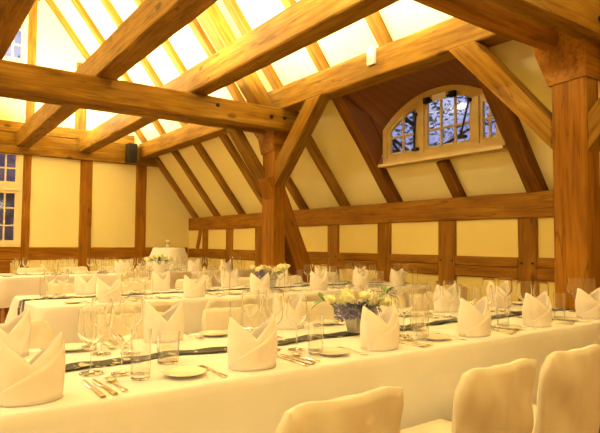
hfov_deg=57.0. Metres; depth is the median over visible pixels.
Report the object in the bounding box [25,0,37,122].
post
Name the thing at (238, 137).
knee brace
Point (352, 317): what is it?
flower arrangement
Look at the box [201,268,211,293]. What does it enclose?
wine glass
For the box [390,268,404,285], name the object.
folded napkin
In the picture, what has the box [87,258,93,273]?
wine glass
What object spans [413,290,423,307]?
glass
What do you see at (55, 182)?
wall
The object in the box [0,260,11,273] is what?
sideboard
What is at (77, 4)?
rafter
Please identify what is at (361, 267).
wine glass
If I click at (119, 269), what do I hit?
folded napkin
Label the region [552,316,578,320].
plate
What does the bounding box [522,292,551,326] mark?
folded napkin
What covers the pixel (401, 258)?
wall rail
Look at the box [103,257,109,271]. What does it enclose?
wine glass
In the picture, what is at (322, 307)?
slipcovered chair
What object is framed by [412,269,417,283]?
glass
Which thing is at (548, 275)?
wall rail
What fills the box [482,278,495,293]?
bowl
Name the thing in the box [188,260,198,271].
folded napkin
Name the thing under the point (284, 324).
folded napkin
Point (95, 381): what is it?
table knife
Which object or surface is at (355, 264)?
wine glass
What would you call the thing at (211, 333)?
plate
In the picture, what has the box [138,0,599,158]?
purlin
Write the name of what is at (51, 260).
wine glass
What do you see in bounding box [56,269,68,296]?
wine glass
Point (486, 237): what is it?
wall
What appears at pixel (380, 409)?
slipcovered chair
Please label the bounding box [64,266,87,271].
slipcovered chair
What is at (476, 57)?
knee brace
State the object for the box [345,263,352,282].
wine glass
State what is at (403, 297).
bowl
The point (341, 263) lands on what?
wall rail
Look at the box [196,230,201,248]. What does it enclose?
brace
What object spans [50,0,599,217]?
ceiling
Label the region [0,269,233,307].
tablecloth
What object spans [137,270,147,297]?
wine glass
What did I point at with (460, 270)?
wall rail
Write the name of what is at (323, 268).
wine glass
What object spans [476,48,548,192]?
rafter
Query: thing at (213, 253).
wall rail
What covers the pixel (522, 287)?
bowl
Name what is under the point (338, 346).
fork
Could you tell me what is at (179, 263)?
glass
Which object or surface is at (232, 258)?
wine glass
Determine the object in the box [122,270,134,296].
wine glass
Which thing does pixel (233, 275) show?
folded napkin
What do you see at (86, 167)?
post
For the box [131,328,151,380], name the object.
glass
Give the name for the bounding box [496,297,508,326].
glass
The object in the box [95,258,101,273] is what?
wine glass
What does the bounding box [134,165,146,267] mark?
post
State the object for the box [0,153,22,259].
window
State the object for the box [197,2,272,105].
rafter
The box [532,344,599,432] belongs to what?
slipcovered chair
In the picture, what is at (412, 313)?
tumbler
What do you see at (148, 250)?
rail
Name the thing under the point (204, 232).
stud
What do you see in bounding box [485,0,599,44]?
tie beam
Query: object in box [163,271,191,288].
slipcovered chair
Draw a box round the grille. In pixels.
[129,144,136,160]
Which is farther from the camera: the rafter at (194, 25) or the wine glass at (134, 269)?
the rafter at (194, 25)
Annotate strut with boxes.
[257,176,312,282]
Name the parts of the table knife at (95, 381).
blade, handle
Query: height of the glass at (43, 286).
0.170 m
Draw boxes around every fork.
[198,365,227,376]
[338,346,368,354]
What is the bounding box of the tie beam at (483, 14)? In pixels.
[413,0,557,50]
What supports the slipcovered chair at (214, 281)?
on the floor
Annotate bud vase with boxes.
[165,240,169,247]
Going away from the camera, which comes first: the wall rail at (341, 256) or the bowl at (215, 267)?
the bowl at (215, 267)
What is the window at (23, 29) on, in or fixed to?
in the wall at (55, 182)
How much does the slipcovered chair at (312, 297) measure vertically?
0.814 m
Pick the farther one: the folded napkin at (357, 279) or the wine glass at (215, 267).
the folded napkin at (357, 279)
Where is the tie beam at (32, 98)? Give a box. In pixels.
[0,91,288,136]
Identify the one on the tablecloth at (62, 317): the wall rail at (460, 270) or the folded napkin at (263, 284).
the folded napkin at (263, 284)
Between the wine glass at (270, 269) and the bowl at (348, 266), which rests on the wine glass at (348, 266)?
the bowl at (348, 266)
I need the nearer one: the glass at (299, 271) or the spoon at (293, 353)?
the spoon at (293, 353)
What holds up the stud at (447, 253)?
on the floor
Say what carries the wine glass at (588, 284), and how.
on the tablecloth at (241, 401)
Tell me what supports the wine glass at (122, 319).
on the tablecloth at (241, 401)
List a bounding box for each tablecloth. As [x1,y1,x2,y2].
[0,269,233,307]
[0,303,599,432]
[4,280,425,343]
[146,248,187,265]
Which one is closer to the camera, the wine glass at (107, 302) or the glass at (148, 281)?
the wine glass at (107, 302)
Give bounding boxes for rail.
[29,247,78,259]
[91,247,134,258]
[145,247,187,257]
[188,248,201,256]
[207,249,225,258]
[232,250,254,260]
[307,251,327,264]
[338,252,376,261]
[338,260,376,269]
[390,254,437,263]
[390,262,437,274]
[455,256,517,267]
[455,265,517,279]
[537,258,554,268]
[537,269,554,281]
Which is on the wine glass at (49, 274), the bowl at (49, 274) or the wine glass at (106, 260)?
the bowl at (49, 274)
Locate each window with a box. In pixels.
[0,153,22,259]
[2,17,26,62]
[378,85,507,167]
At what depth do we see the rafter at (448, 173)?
6.68 m
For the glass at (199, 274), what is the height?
0.170 m
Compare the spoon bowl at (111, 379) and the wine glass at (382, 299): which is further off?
the wine glass at (382, 299)
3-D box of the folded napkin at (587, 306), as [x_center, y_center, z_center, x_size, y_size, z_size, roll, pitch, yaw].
[1.914,0.569,3.648,0.196,0.195,0.146,1,-3,-17]
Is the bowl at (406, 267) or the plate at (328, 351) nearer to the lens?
the plate at (328, 351)
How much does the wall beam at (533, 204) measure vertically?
0.291 m
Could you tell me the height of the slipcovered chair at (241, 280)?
0.814 m
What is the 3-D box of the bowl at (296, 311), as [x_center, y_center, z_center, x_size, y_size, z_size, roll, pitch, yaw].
[-0.014,0.430,2.491,0.096,0.136,0.096,2,-3,-36]
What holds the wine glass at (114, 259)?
on the tablecloth at (15, 285)
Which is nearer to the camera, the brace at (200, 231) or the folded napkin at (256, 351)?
the folded napkin at (256, 351)
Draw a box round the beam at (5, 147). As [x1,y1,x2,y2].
[0,142,157,166]
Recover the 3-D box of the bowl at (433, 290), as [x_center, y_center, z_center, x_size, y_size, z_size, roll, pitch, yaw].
[0.871,0.490,3.615,0.096,0.136,0.096,2,-3,-36]
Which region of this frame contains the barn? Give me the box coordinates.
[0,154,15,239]
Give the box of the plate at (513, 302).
[510,301,522,304]
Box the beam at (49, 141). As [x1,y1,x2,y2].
[34,136,77,149]
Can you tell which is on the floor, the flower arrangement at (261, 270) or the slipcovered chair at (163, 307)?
the slipcovered chair at (163, 307)
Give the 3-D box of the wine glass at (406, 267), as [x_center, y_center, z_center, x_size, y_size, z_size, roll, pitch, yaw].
[1.292,0.694,6.738,0.096,0.236,0.096,2,-3,-36]
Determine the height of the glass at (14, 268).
0.170 m
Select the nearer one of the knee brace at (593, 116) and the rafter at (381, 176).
the knee brace at (593, 116)
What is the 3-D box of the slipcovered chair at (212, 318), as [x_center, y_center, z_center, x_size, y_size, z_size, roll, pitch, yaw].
[-0.316,0.992,3.451,0.502,0.814,0.494,2,-3,-37]
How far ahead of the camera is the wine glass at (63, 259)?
8.49 m
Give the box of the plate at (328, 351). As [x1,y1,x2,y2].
[316,347,349,355]
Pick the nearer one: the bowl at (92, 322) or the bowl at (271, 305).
the bowl at (92, 322)
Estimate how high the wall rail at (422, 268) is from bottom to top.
0.131 m
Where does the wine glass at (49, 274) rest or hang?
on the tablecloth at (62, 317)
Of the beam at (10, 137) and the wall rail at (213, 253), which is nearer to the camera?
the beam at (10, 137)
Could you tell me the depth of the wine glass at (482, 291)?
3.24 m
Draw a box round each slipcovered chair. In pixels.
[0,320,52,348]
[17,267,46,272]
[48,283,74,294]
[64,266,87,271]
[98,312,163,342]
[107,266,113,270]
[113,302,170,312]
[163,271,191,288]
[169,265,187,269]
[175,279,211,288]
[200,270,219,286]
[201,307,263,330]
[205,298,241,309]
[237,269,254,276]
[238,276,259,285]
[276,386,403,432]
[284,293,323,303]
[291,275,302,282]
[304,301,333,322]
[329,274,337,281]
[400,358,536,432]
[401,286,425,293]
[424,294,434,309]
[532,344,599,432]
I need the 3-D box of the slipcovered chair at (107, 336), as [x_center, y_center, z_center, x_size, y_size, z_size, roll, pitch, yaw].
[-0.861,0.970,3.058,0.502,0.814,0.494,2,-3,-35]
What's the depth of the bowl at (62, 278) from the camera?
4.76 m
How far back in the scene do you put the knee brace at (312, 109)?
7.40 m
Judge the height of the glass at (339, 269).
0.170 m
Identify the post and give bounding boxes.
[20,155,31,267]
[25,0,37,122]
[75,62,85,129]
[78,160,92,271]
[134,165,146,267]
[257,130,286,265]
[534,31,599,308]
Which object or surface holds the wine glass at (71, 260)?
on the tablecloth at (15, 285)
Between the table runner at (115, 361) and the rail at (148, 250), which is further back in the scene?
the rail at (148, 250)
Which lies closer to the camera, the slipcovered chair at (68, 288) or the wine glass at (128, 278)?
the wine glass at (128, 278)
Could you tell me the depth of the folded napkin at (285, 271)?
6.31 m
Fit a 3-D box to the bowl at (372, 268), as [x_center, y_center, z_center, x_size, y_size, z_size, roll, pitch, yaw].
[0.842,0.625,6.400,0.096,0.136,0.096,2,-3,-36]
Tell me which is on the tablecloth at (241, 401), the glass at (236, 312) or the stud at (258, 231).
the glass at (236, 312)
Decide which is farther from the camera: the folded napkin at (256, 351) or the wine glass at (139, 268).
the wine glass at (139, 268)
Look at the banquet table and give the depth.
7.47 m
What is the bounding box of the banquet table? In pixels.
[0,308,9,322]
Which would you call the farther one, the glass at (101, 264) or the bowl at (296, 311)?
the glass at (101, 264)
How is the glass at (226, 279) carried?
on the tablecloth at (62, 317)
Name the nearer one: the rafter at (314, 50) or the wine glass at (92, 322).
the wine glass at (92, 322)
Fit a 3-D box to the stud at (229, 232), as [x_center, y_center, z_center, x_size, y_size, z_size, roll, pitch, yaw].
[-1.418,1.018,11.447,0.144,1.519,0.286,2,-3,-36]
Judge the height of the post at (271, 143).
3.109 m
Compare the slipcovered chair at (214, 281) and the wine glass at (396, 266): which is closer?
the wine glass at (396, 266)
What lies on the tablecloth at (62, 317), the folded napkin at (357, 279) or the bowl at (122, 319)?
the folded napkin at (357, 279)
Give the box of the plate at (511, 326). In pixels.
[493,324,522,329]
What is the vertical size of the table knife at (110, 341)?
0.006 m
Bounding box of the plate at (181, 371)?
[162,366,206,377]
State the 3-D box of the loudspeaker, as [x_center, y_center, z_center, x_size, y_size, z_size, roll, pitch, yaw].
[-3.692,-1.383,12.085,0.190,0.390,0.287,2,-3,-36]
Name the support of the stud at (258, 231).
on the floor
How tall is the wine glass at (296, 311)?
0.236 m
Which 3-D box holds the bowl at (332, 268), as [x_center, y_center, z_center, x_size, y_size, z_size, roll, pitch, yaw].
[0.363,0.606,6.066,0.096,0.136,0.096,2,-3,-36]
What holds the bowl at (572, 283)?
on the wine glass at (573, 284)
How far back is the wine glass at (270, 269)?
5.60 m
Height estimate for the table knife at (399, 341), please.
0.006 m
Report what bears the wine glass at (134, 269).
on the tablecloth at (62, 317)
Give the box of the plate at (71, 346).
[65,343,84,350]
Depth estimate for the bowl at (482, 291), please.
3.24 m
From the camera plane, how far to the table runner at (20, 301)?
5.01 m
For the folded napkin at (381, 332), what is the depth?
2.48 m
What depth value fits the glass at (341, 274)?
5.95 m
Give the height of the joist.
0.329 m
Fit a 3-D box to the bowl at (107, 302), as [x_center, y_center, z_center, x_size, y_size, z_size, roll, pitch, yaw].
[-0.850,0.419,2.371,0.096,0.136,0.096,2,-3,-36]
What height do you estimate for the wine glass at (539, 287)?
0.236 m
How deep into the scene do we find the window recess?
6.92 m
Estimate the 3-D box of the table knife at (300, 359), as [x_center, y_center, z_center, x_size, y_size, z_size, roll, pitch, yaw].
[-0.015,0.584,2.276,0.020,0.006,0.235,2,-3,-37]
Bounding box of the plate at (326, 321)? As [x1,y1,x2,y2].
[324,319,337,324]
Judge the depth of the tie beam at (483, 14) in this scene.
4.01 m
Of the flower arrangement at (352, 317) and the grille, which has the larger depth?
the grille
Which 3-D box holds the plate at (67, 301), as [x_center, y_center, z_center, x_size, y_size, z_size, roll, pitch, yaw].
[-1.773,0.668,4.317,0.160,0.015,0.160,2,-3,-36]
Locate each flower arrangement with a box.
[144,253,171,263]
[250,263,290,287]
[312,285,394,332]
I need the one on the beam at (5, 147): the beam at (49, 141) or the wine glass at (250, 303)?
the beam at (49, 141)
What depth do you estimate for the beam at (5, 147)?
11.49 m
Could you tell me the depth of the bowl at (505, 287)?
3.94 m
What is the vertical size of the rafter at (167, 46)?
6.645 m
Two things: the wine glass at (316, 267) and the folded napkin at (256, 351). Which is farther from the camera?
the wine glass at (316, 267)
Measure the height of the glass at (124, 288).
0.170 m
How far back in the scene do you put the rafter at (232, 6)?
8.14 m
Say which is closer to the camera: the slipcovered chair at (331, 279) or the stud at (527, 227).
the stud at (527, 227)
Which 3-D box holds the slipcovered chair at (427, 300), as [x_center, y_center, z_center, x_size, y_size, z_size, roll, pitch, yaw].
[1.241,1.056,4.573,0.502,0.814,0.494,2,-3,-36]
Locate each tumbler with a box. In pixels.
[157,330,179,363]
[410,308,414,330]
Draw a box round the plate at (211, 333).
[198,330,227,336]
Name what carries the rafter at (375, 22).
attached to the ceiling
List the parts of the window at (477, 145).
sash, sill, sash, sash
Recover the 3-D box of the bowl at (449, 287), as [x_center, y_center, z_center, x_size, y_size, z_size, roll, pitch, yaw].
[0.986,0.492,3.633,0.102,0.140,0.102,2,-3,-36]
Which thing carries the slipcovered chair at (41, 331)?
on the floor
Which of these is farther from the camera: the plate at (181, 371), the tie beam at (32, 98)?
the tie beam at (32, 98)
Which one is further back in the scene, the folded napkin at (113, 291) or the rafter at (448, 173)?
the rafter at (448, 173)
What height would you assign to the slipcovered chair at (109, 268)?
0.814 m
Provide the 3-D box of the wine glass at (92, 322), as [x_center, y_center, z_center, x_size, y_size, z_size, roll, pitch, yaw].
[-0.759,0.451,2.014,0.102,0.238,0.102,2,-3,-36]
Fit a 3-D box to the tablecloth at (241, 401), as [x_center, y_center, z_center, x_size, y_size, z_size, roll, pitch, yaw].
[0.077,0.848,2.783,4.936,0.462,1.270,2,-3,-36]
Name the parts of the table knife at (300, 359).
handle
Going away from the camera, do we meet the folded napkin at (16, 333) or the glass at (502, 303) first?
the folded napkin at (16, 333)
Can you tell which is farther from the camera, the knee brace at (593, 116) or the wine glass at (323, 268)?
the wine glass at (323, 268)
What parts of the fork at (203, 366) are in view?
handle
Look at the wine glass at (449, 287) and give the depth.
3.60 m
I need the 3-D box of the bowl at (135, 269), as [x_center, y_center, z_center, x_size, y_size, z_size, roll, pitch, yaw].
[-1.577,0.552,5.201,0.096,0.136,0.096,2,-3,-36]
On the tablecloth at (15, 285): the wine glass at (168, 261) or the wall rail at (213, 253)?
the wine glass at (168, 261)
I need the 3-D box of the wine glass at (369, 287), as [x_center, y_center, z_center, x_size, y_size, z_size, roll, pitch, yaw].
[0.432,0.517,3.226,0.102,0.238,0.102,2,-3,-36]
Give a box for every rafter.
[45,0,198,217]
[70,0,220,215]
[100,0,245,214]
[134,0,261,204]
[188,18,308,209]
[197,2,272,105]
[222,0,350,206]
[280,0,329,71]
[332,96,402,202]
[365,11,392,46]
[436,159,466,197]
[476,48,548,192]
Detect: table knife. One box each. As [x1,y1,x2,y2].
[82,379,105,396]
[92,379,117,394]
[108,340,126,347]
[277,354,308,365]
[281,354,314,363]
[399,339,429,345]
[399,341,427,346]
[491,330,512,333]
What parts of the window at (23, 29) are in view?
sash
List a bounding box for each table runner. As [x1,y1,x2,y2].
[15,270,187,274]
[17,281,389,315]
[65,308,573,371]
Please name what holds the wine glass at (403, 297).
on the tablecloth at (241, 401)
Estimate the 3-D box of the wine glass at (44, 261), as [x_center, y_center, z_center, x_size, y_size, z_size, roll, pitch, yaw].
[-3.710,0.724,8.014,0.102,0.238,0.099,2,-3,-36]
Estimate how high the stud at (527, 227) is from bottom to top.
1.519 m
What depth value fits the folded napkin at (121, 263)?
9.17 m
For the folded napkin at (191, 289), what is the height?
0.195 m
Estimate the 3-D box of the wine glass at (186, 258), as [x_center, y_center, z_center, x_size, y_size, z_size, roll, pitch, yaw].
[-1.980,0.815,9.653,0.102,0.238,0.099,2,-3,-36]
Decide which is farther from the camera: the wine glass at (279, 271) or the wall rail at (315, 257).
the wall rail at (315, 257)
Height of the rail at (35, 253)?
0.254 m
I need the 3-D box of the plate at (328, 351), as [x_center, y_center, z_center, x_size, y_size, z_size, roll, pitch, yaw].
[0.137,0.587,2.391,0.160,0.015,0.160,2,-3,-36]
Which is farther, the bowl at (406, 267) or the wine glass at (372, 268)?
the bowl at (406, 267)
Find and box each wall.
[0,0,191,272]
[189,217,554,307]
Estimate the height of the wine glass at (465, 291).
0.238 m
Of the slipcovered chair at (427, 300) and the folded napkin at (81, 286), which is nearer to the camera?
the slipcovered chair at (427, 300)
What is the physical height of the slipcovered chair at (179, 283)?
0.814 m
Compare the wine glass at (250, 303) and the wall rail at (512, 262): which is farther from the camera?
the wall rail at (512, 262)
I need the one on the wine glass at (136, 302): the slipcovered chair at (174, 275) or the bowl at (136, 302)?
the bowl at (136, 302)
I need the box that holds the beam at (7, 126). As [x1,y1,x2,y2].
[0,120,133,144]
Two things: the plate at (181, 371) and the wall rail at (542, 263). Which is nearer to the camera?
the plate at (181, 371)
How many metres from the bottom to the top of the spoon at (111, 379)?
0.008 m
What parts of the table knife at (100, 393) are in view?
blade, handle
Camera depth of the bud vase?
11.23 m
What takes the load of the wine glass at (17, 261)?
on the tablecloth at (15, 285)
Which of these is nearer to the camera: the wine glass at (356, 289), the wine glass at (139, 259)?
the wine glass at (356, 289)
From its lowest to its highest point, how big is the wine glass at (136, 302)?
0.238 m
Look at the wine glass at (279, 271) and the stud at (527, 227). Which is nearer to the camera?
the wine glass at (279, 271)
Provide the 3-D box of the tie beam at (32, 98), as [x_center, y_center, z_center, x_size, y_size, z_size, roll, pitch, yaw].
[-3.880,-1.487,5.590,9.100,0.305,0.141,2,-3,-36]
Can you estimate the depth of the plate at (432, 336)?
2.79 m
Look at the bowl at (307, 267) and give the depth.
6.36 m
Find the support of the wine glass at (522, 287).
on the tablecloth at (241, 401)
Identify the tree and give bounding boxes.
[392,96,495,152]
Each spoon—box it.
[99,342,116,347]
[104,377,128,390]
[291,352,320,361]
[403,337,432,344]
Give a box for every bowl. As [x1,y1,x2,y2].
[44,269,55,284]
[56,269,68,285]
[77,306,106,345]
[91,297,112,325]
[104,377,116,381]
[109,307,135,345]
[120,296,142,326]
[122,270,134,285]
[128,268,137,280]
[137,270,147,285]
[139,268,149,277]
[201,268,211,282]
[213,266,222,276]
[215,268,224,282]
[241,290,259,317]
[260,295,282,324]
[266,289,284,309]
[275,267,283,279]
[286,296,306,326]
[304,264,311,275]
[329,265,336,277]
[345,263,352,273]
[369,264,376,275]
[395,289,412,315]
[402,264,409,274]
[426,281,440,301]
[442,280,457,301]
[476,285,492,304]
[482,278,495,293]
[498,277,512,296]
[516,281,532,301]
[567,278,581,297]
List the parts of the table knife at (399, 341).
handle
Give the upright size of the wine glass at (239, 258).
0.236 m
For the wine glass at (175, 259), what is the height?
0.236 m
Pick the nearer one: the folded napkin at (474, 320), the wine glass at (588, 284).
the folded napkin at (474, 320)
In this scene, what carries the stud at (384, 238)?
on the floor
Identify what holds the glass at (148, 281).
on the tablecloth at (62, 317)
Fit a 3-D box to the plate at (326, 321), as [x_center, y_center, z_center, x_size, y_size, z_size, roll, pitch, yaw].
[0.153,0.630,3.288,0.160,0.015,0.160,2,-3,-36]
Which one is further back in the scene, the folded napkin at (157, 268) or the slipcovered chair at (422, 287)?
the folded napkin at (157, 268)
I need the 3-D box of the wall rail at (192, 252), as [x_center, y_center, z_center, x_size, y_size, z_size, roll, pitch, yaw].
[-2.361,0.841,12.761,0.142,0.202,0.720,2,-3,-36]
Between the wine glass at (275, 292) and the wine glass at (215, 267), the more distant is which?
the wine glass at (215, 267)
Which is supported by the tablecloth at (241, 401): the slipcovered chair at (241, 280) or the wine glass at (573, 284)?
the wine glass at (573, 284)
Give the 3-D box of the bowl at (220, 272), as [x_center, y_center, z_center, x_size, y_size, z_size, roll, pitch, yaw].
[-0.757,0.559,5.248,0.096,0.136,0.096,2,-3,-36]
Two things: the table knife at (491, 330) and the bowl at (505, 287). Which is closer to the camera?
the table knife at (491, 330)
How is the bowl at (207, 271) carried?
on the wine glass at (207, 271)
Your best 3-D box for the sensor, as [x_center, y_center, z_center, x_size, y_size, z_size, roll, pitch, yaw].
[0.802,-1.814,6.238,0.052,0.200,0.110,2,-3,-36]
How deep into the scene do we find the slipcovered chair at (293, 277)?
7.26 m
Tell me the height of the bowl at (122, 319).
0.136 m
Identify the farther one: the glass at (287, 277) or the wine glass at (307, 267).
the wine glass at (307, 267)
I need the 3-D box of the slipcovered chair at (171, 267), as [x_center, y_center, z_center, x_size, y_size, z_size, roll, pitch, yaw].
[-2.196,1.314,10.318,0.502,0.814,0.494,2,-3,-37]
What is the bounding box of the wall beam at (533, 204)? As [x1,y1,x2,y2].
[189,190,553,229]
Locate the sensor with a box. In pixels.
[367,45,375,65]
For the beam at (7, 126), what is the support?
attached to the wall at (55, 182)
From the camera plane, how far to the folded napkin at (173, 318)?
2.65 m
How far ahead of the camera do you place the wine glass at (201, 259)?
9.44 m
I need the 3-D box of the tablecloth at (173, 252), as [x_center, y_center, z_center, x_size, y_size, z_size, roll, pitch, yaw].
[-2.657,1.168,11.246,1.259,1.065,1.237,2,-3,-36]
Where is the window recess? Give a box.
[341,58,508,167]
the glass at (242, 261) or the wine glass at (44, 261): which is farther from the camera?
the glass at (242, 261)
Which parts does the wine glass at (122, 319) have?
stem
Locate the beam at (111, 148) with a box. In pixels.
[96,143,137,154]
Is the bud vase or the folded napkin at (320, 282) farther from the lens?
the bud vase
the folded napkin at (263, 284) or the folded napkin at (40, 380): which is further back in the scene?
the folded napkin at (263, 284)
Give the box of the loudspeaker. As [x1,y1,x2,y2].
[125,143,137,162]
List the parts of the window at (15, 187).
sash, sash, gable rail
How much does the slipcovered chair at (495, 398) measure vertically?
0.814 m
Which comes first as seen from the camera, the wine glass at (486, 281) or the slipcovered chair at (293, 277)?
the wine glass at (486, 281)
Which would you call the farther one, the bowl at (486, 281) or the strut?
the strut
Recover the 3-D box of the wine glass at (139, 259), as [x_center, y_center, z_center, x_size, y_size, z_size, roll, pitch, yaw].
[-2.547,0.770,8.790,0.096,0.236,0.093,2,-3,-36]
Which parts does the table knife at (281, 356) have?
handle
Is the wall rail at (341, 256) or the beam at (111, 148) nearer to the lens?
the wall rail at (341, 256)
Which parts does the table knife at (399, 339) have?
handle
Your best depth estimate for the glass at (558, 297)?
3.52 m
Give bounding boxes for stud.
[202,230,207,267]
[226,229,232,268]
[255,228,261,266]
[327,225,338,273]
[377,223,391,280]
[438,221,456,285]
[518,218,537,300]
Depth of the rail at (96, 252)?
12.01 m
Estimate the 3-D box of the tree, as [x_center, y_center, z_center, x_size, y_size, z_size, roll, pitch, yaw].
[2.981,-2.372,14.123,6.779,8.860,6.805,1,-3,-6]
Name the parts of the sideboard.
door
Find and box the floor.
[0,308,599,432]
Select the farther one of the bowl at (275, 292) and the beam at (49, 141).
the beam at (49, 141)
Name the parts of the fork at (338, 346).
handle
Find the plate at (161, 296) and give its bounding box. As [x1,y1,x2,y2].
[154,295,172,297]
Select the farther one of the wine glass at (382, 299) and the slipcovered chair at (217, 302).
the slipcovered chair at (217, 302)
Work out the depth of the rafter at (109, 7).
10.62 m
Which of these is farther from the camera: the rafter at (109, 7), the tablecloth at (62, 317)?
the rafter at (109, 7)
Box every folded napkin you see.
[0,308,30,356]
[0,332,64,406]
[74,273,96,293]
[96,277,120,301]
[115,261,127,273]
[119,260,130,267]
[143,299,183,342]
[151,271,169,290]
[153,260,164,272]
[183,274,205,296]
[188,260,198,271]
[221,259,231,270]
[221,269,237,286]
[227,315,276,370]
[250,272,269,293]
[276,269,287,284]
[276,292,303,329]
[310,271,327,289]
[352,269,368,287]
[360,304,399,350]
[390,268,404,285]
[434,286,458,311]
[458,297,490,336]
[490,286,510,306]
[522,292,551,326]
[575,288,599,318]
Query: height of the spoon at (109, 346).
0.008 m
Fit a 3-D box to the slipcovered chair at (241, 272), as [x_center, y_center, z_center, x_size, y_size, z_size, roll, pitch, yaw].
[-0.972,1.262,9.079,0.502,0.814,0.494,2,-3,-35]
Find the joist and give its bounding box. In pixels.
[0,0,34,58]
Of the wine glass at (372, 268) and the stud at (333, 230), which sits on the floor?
the stud at (333, 230)
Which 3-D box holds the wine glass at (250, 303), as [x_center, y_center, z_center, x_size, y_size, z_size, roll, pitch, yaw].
[-0.250,0.493,2.800,0.096,0.236,0.096,2,-3,-36]
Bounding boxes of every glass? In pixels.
[12,262,16,273]
[14,258,20,273]
[22,258,29,273]
[40,258,47,274]
[40,276,47,295]
[44,269,55,296]
[49,258,55,268]
[53,263,57,273]
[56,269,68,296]
[61,257,66,268]
[68,257,74,272]
[77,306,106,375]
[81,340,96,350]
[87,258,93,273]
[91,297,112,355]
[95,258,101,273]
[99,262,103,272]
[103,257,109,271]
[109,307,135,375]
[111,257,117,271]
[120,296,142,354]
[121,274,127,292]
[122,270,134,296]
[128,268,137,292]
[129,257,135,266]
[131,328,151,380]
[137,257,142,267]
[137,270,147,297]
[139,268,149,292]
[141,262,145,267]
[145,278,152,298]
[165,257,171,270]
[172,257,177,264]
[177,261,181,270]
[184,256,189,269]
[197,272,201,279]
[199,257,203,270]
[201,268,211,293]
[205,257,210,264]
[213,266,222,289]
[215,268,224,293]
[223,276,229,293]
[230,256,234,269]
[230,301,242,326]
[237,256,241,263]
[241,260,244,269]
[241,290,259,333]
[260,295,282,350]
[264,266,273,279]
[266,289,284,337]
[275,267,283,288]
[284,274,290,290]
[286,296,306,350]
[297,269,302,283]
[304,264,311,284]
[307,313,323,354]
[313,264,320,274]
[320,265,328,275]
[329,265,336,286]
[334,294,344,324]
[338,268,343,280]
[339,272,344,286]
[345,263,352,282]
[349,285,363,304]
[354,263,360,271]
[358,264,366,273]
[366,284,381,300]
[369,264,376,283]
[372,289,391,314]
[378,271,383,284]
[393,263,400,271]
[395,289,412,336]
[402,264,409,282]
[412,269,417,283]
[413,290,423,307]
[415,304,428,339]
[426,281,440,317]
[442,280,457,317]
[458,284,475,304]
[476,285,492,325]
[482,278,495,311]
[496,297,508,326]
[498,277,512,310]
[516,281,532,317]
[533,281,548,297]
[553,292,564,319]
[567,278,581,311]
[582,278,595,293]
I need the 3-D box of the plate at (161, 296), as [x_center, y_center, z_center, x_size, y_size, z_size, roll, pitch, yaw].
[-1.170,0.693,4.755,0.160,0.015,0.160,2,-3,-36]
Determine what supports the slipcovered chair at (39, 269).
on the floor
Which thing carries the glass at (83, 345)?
on the tablecloth at (241, 401)
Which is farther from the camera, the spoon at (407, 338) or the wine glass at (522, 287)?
the wine glass at (522, 287)
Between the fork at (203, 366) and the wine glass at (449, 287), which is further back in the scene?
the wine glass at (449, 287)
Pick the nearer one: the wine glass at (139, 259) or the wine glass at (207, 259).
the wine glass at (139, 259)
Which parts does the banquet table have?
leg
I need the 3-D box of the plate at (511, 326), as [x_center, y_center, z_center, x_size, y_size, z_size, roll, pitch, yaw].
[1.183,0.629,3.141,0.160,0.015,0.160,2,-3,-36]
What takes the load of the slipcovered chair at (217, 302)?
on the floor
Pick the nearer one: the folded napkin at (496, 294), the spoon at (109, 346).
the spoon at (109, 346)
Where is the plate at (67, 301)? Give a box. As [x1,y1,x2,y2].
[62,300,82,303]
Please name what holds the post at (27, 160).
on the floor
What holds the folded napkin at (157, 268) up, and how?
on the tablecloth at (15, 285)
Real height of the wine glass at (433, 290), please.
0.236 m
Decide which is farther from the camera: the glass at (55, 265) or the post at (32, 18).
the post at (32, 18)
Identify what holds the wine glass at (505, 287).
on the tablecloth at (241, 401)
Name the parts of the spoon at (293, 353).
handle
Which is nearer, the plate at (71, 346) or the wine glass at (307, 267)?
the plate at (71, 346)
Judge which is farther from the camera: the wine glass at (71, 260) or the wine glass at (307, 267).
the wine glass at (71, 260)
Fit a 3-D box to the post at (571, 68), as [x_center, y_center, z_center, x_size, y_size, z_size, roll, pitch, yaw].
[2.149,-0.097,4.419,0.227,3.109,0.422,2,-3,-36]
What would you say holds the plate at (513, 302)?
on the tablecloth at (241, 401)
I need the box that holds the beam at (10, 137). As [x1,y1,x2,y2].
[0,131,16,142]
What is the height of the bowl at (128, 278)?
0.140 m
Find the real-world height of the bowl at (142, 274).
0.136 m
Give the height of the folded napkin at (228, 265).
0.195 m
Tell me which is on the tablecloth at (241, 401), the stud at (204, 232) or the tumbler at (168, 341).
the tumbler at (168, 341)
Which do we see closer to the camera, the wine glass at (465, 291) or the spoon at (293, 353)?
the spoon at (293, 353)
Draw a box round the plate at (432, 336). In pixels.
[424,333,451,339]
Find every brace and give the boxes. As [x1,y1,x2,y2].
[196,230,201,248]
[227,129,263,185]
[275,95,330,186]
[449,41,552,149]
[587,98,599,152]
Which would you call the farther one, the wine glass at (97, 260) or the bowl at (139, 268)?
the wine glass at (97, 260)
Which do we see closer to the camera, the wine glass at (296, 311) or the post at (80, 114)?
the wine glass at (296, 311)
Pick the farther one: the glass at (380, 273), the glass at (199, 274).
the glass at (380, 273)
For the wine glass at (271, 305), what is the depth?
2.44 m
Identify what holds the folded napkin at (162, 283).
on the tablecloth at (62, 317)
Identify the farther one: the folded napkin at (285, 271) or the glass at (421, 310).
the folded napkin at (285, 271)
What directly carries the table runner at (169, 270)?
on the tablecloth at (15, 285)
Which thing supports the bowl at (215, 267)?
on the wine glass at (215, 267)
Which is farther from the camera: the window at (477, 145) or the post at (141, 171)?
the post at (141, 171)
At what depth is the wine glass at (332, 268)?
6.03 m

